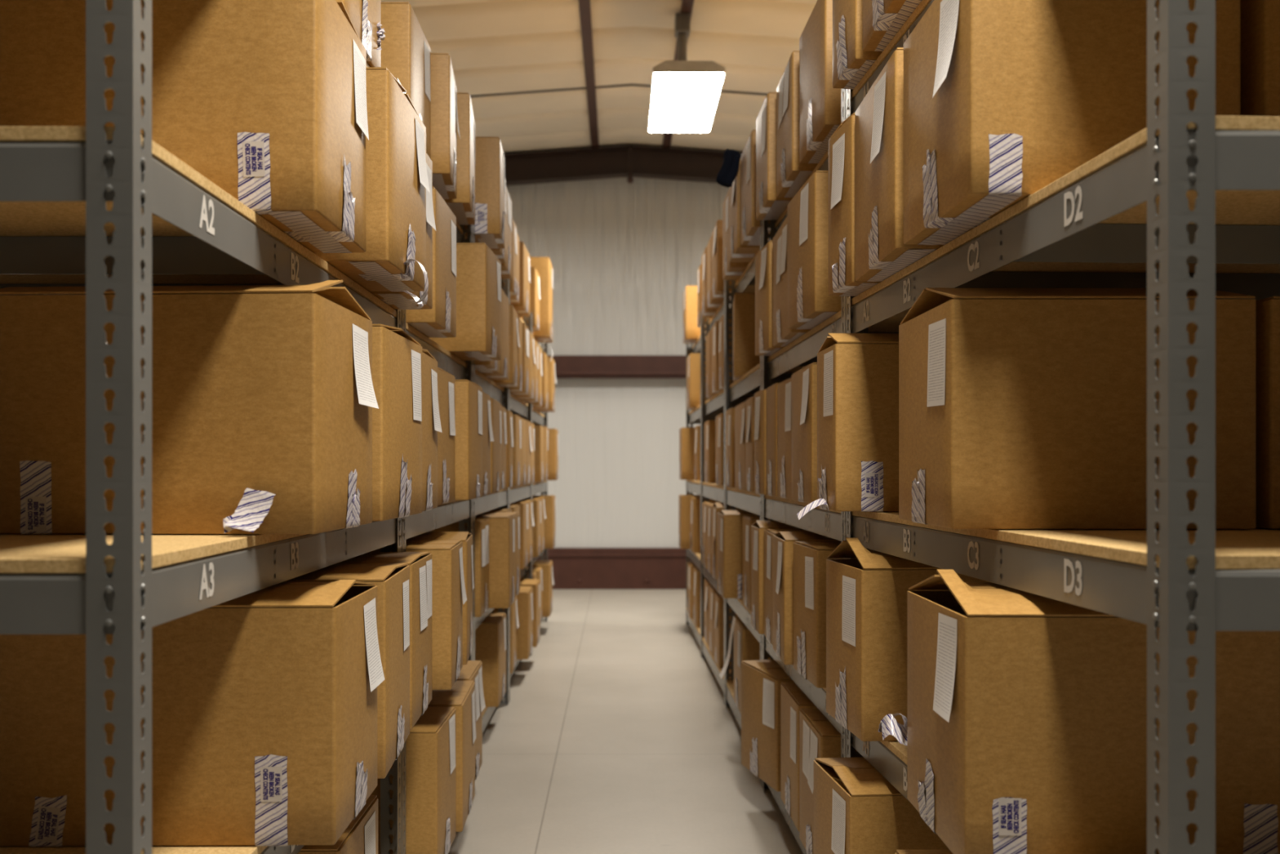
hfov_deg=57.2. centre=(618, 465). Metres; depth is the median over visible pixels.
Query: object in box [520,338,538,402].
cardboard box
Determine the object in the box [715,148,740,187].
cloth
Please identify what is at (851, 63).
cardboard box
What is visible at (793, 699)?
cardboard box
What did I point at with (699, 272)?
cardboard box
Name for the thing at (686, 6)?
beam
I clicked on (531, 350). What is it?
cardboard box
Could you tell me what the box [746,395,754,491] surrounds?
cardboard box
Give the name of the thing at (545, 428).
cardboard box
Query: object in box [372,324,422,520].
cardboard box
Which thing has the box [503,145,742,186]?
beam
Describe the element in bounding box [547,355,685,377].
wall beam
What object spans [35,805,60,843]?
print
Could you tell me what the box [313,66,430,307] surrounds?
cardboard box
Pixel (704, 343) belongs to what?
cardboard box
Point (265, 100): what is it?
cardboard box
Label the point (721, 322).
cardboard box
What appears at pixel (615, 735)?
floor
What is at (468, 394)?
cardboard box
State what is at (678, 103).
diffuser
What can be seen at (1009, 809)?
print
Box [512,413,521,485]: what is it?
cardboard box
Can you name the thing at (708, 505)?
cardboard box
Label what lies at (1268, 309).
cardboard box
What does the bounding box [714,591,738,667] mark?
cardboard box
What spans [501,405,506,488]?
cardboard box
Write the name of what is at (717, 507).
cardboard box
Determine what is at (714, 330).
cardboard box
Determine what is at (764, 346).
cardboard box
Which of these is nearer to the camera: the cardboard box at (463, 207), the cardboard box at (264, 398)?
the cardboard box at (264, 398)
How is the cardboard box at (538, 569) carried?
on the shelving rack at (95, 206)
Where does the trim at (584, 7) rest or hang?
attached to the ceiling
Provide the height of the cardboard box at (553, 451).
0.373 m
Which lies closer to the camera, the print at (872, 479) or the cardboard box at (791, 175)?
the print at (872, 479)
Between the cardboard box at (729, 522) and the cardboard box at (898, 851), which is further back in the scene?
the cardboard box at (729, 522)
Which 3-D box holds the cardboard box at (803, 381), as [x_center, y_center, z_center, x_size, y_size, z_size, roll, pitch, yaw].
[0.734,-0.087,3.293,0.474,0.377,0.391,0,0,0]
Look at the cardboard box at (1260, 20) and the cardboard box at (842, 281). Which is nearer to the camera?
the cardboard box at (1260, 20)
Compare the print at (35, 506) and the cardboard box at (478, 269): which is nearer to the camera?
the print at (35, 506)
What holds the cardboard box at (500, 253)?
on the shelving rack at (95, 206)
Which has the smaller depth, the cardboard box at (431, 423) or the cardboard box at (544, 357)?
the cardboard box at (431, 423)
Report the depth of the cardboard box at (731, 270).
5.48 m
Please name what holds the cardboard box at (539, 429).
on the shelving rack at (95, 206)
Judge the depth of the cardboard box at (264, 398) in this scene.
1.80 m
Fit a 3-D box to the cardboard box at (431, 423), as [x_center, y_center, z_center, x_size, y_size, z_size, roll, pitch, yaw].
[-0.672,-0.085,2.778,0.474,0.381,0.307,0,0,-1]
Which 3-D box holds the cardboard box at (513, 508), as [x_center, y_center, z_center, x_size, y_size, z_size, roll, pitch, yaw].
[-0.762,0.399,6.174,0.466,0.376,0.352,0,0,0]
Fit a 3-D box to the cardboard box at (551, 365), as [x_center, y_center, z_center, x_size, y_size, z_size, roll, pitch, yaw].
[-0.688,-0.578,8.384,0.474,0.374,0.373,0,0,0]
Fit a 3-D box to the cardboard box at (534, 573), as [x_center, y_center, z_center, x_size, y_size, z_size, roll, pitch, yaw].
[-0.767,0.881,7.623,0.467,0.375,0.233,0,0,0]
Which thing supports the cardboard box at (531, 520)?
on the shelving rack at (95, 206)
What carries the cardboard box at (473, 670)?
on the shelving rack at (95, 206)
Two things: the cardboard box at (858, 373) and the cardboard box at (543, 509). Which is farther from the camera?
the cardboard box at (543, 509)
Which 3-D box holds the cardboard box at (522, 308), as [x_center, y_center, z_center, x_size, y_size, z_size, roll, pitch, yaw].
[-0.762,-1.082,6.836,0.466,0.372,0.432,0,0,1]
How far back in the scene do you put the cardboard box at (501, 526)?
4.82 m
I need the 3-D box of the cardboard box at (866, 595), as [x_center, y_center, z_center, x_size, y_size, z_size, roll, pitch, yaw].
[0.731,0.374,2.658,0.466,0.425,0.304,0,0,-5]
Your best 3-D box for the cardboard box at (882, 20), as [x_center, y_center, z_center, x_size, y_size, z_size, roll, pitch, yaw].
[0.757,-1.089,2.377,0.465,0.376,0.355,0,0,0]
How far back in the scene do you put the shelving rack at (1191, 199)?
1.45 m
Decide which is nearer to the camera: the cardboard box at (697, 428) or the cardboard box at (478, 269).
the cardboard box at (478, 269)
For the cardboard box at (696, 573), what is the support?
on the shelving rack at (1191, 199)
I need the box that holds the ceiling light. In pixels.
[648,13,724,132]
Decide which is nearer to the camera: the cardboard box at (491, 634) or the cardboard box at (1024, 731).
the cardboard box at (1024, 731)
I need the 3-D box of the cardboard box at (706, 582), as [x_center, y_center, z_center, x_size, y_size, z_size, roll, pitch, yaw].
[0.753,0.881,7.124,0.475,0.375,0.351,0,0,0]
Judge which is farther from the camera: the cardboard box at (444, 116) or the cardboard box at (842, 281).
the cardboard box at (444, 116)
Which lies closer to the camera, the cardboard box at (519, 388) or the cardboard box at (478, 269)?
the cardboard box at (478, 269)
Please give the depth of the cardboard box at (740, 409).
5.03 m
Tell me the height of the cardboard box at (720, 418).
0.376 m
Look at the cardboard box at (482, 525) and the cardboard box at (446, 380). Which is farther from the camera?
the cardboard box at (482, 525)
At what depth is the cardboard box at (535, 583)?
6.92 m
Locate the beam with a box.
[662,0,693,148]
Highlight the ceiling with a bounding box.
[381,0,817,154]
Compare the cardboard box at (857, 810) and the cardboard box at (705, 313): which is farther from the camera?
the cardboard box at (705, 313)
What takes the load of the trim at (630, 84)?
attached to the ceiling
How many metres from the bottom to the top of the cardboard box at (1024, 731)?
0.421 m
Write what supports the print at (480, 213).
attached to the cardboard box at (490, 171)
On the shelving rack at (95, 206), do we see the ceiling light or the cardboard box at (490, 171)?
the cardboard box at (490, 171)
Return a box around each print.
[25,496,46,531]
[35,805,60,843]
[242,141,265,177]
[260,766,282,801]
[476,209,484,223]
[739,581,742,593]
[865,472,879,497]
[998,798,1021,835]
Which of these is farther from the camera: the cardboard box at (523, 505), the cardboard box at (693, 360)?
the cardboard box at (693, 360)
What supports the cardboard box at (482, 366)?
on the shelving rack at (95, 206)
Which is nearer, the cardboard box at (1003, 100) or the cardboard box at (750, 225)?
the cardboard box at (1003, 100)
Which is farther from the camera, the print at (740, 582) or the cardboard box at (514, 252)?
the cardboard box at (514, 252)
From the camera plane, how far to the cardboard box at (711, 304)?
6.57 m
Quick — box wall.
[506,177,728,547]
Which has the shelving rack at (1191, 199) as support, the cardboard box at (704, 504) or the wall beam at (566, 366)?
the cardboard box at (704, 504)
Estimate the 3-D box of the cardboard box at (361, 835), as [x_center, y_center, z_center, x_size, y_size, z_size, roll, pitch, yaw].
[-0.734,0.881,2.304,0.466,0.374,0.352,0,0,0]
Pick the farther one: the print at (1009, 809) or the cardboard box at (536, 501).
the cardboard box at (536, 501)
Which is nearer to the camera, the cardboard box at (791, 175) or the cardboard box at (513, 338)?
the cardboard box at (791, 175)
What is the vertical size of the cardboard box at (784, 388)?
0.370 m
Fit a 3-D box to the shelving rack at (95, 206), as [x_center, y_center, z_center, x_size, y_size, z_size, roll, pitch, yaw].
[-1.109,0.114,5.205,1.123,2.172,7.738,0,0,0]
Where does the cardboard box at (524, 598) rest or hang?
on the shelving rack at (95, 206)
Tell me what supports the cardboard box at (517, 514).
on the shelving rack at (95, 206)
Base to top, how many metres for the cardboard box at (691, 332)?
0.376 m
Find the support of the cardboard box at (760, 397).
on the shelving rack at (1191, 199)
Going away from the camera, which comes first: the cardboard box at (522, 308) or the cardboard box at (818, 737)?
the cardboard box at (818, 737)
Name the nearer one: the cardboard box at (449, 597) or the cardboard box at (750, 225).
the cardboard box at (449, 597)
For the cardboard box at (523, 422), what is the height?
0.369 m
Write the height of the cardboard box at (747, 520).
0.375 m
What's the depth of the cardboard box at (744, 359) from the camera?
5.27 m
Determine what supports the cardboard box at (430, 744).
on the shelving rack at (95, 206)
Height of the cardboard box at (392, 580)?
0.383 m
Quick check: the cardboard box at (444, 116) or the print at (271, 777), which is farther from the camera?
the cardboard box at (444, 116)
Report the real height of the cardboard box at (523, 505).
0.376 m
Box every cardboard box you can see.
[0,0,368,253]
[0,280,378,533]
[0,579,384,846]
[283,563,409,778]
[297,795,377,853]
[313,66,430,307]
[337,551,431,729]
[342,0,385,66]
[369,152,435,309]
[370,540,466,689]
[370,706,455,853]
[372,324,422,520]
[381,1,431,159]
[405,186,456,337]
[405,531,474,664]
[422,348,442,511]
[427,680,475,831]
[428,242,501,360]
[430,518,488,617]
[431,53,460,199]
[437,367,455,503]
[444,92,475,224]
[454,379,482,499]
[456,660,485,780]
[464,136,505,248]
[466,360,499,373]
[475,513,515,608]
[475,613,506,706]
[481,288,508,379]
[481,511,519,595]
[482,391,493,495]
[486,508,511,511]
[489,179,506,262]
[490,397,502,493]
[490,595,519,673]
[491,303,519,387]
[495,505,519,512]
[501,187,511,278]
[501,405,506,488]
[502,217,517,296]
[506,409,513,487]
[510,232,519,303]
[510,316,522,391]
[510,322,528,395]
[510,501,528,568]
[511,241,530,315]
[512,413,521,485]
[515,330,536,399]
[516,586,533,659]
[517,499,534,563]
[520,266,540,331]
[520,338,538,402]
[520,417,526,484]
[520,571,537,578]
[520,578,540,647]
[522,497,541,557]
[525,419,533,484]
[527,497,546,551]
[529,257,552,361]
[530,422,534,483]
[532,346,542,406]
[532,351,547,408]
[532,495,555,548]
[532,560,554,617]
[532,566,542,622]
[534,425,543,481]
[535,356,556,412]
[542,426,548,480]
[547,428,558,479]
[678,494,700,548]
[679,426,694,479]
[683,285,705,343]
[686,353,700,408]
[687,561,695,619]
[689,497,719,552]
[693,425,700,480]
[693,566,700,626]
[697,264,711,327]
[701,246,717,317]
[702,502,722,568]
[703,577,710,645]
[704,342,710,400]
[704,420,715,482]
[706,235,724,309]
[706,329,715,397]
[706,503,714,573]
[707,502,743,580]
[708,583,717,657]
[711,219,737,300]
[711,320,722,393]
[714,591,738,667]
[715,413,724,484]
[717,510,757,598]
[718,314,731,389]
[719,615,770,712]
[722,189,749,279]
[725,407,734,487]
[728,157,759,262]
[732,292,769,381]
[734,400,746,489]
[741,129,777,245]
[741,659,793,791]
[742,515,769,610]
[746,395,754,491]
[751,520,801,634]
[754,388,766,494]
[755,91,792,220]
[755,240,783,355]
[764,528,808,644]
[766,382,778,496]
[773,217,811,346]
[773,531,839,664]
[776,50,817,197]
[777,377,791,498]
[780,681,817,831]
[786,170,840,328]
[791,362,817,502]
[793,541,872,688]
[796,333,898,519]
[799,0,840,163]
[799,708,857,853]
[813,756,949,853]
[826,537,989,741]
[828,112,880,296]
[832,0,882,88]
[854,47,943,281]
[862,0,921,51]
[878,568,1279,853]
[894,849,952,853]
[898,287,1256,528]
[903,0,1239,244]
[1240,0,1279,116]
[1255,296,1279,528]
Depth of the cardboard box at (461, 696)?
3.49 m
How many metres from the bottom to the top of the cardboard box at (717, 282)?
0.372 m
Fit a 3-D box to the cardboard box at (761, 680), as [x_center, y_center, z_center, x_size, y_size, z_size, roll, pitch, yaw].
[0.689,0.882,4.066,0.448,0.373,0.371,0,0,-13]
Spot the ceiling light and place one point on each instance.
(685, 94)
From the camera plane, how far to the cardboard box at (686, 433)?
8.35 m
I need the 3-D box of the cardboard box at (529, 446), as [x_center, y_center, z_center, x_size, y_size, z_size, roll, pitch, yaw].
[-0.753,-0.081,6.919,0.474,0.372,0.342,0,0,0]
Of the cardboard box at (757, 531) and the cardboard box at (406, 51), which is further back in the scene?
the cardboard box at (757, 531)
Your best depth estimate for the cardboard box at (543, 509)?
8.03 m
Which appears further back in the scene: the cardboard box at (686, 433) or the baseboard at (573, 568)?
the baseboard at (573, 568)
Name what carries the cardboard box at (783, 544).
on the shelving rack at (1191, 199)
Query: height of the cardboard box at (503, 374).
0.374 m
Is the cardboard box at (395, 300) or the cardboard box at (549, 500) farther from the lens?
the cardboard box at (549, 500)
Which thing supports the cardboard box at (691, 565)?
on the shelving rack at (1191, 199)
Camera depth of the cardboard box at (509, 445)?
5.69 m
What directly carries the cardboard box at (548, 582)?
on the shelving rack at (95, 206)
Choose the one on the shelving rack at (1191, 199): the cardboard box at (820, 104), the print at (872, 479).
the cardboard box at (820, 104)
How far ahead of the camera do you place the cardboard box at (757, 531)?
4.11 m
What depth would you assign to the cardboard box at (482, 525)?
4.55 m
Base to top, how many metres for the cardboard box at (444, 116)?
0.372 m
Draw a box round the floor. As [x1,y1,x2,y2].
[448,589,803,853]
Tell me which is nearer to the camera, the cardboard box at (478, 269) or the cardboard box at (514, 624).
the cardboard box at (478, 269)
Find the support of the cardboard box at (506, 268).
on the shelving rack at (95, 206)
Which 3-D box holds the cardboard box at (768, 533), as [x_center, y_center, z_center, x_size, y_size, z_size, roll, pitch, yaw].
[0.729,0.401,3.913,0.464,0.371,0.292,0,0,0]
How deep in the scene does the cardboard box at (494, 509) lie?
5.70 m
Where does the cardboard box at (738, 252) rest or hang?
on the shelving rack at (1191, 199)
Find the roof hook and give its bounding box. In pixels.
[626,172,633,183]
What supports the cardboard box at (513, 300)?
on the shelving rack at (95, 206)
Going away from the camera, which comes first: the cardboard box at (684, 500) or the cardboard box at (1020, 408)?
the cardboard box at (1020, 408)
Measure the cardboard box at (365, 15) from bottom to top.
0.372 m
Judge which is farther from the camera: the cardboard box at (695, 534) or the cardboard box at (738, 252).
the cardboard box at (695, 534)
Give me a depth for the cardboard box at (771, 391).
3.91 m
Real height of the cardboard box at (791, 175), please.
0.372 m
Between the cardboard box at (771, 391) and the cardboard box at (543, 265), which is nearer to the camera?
the cardboard box at (771, 391)
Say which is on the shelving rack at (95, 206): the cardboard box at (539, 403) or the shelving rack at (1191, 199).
the cardboard box at (539, 403)
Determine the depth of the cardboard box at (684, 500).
8.26 m
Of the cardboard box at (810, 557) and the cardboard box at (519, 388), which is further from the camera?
the cardboard box at (519, 388)
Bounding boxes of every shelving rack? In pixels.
[0,0,547,853]
[685,0,1279,853]
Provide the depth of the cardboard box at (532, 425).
7.21 m
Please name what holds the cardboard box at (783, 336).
on the shelving rack at (1191, 199)
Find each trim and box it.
[470,83,767,97]
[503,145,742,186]
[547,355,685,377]
[578,0,599,148]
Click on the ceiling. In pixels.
(493, 46)
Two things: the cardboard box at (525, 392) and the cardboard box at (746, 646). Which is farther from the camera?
the cardboard box at (525, 392)
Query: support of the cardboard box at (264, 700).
on the shelving rack at (95, 206)
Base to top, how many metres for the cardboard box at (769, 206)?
0.371 m
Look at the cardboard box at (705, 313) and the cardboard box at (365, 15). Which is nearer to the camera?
the cardboard box at (365, 15)
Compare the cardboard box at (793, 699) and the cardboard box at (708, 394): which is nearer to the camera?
the cardboard box at (793, 699)
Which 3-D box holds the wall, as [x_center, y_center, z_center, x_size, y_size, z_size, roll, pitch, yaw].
[0.000,-1.050,11.525,13.000,4.500,0.150,0,0,0]
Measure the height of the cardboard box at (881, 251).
0.378 m
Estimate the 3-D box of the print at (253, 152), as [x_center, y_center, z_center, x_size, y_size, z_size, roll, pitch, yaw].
[-0.558,-0.469,1.795,0.033,0.054,0.001,-2,0,0]
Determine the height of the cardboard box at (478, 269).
0.373 m
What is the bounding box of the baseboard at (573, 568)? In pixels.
[536,547,690,589]
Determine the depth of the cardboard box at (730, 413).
5.55 m
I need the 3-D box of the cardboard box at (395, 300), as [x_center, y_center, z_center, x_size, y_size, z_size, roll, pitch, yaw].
[-0.691,-0.578,2.800,0.474,0.376,0.278,0,0,1]
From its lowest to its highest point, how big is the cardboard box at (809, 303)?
0.374 m
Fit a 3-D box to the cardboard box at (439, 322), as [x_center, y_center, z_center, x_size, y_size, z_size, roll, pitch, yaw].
[-0.724,-0.577,3.392,0.466,0.375,0.382,0,0,1]
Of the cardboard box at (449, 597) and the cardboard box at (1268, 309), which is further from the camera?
the cardboard box at (449, 597)
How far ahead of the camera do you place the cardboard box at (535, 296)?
7.51 m
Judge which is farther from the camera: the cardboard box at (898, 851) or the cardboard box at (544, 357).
the cardboard box at (544, 357)
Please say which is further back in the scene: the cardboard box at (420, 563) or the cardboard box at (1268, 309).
the cardboard box at (420, 563)
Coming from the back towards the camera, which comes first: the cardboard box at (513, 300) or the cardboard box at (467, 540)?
the cardboard box at (513, 300)
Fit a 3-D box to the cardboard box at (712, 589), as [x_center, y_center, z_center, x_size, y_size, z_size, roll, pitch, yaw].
[0.757,0.881,6.725,0.466,0.375,0.350,0,0,0]
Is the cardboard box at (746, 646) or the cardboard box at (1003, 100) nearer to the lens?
the cardboard box at (1003, 100)
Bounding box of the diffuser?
[648,74,724,132]
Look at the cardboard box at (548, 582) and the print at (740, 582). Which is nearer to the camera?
the print at (740, 582)
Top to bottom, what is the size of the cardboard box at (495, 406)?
0.374 m

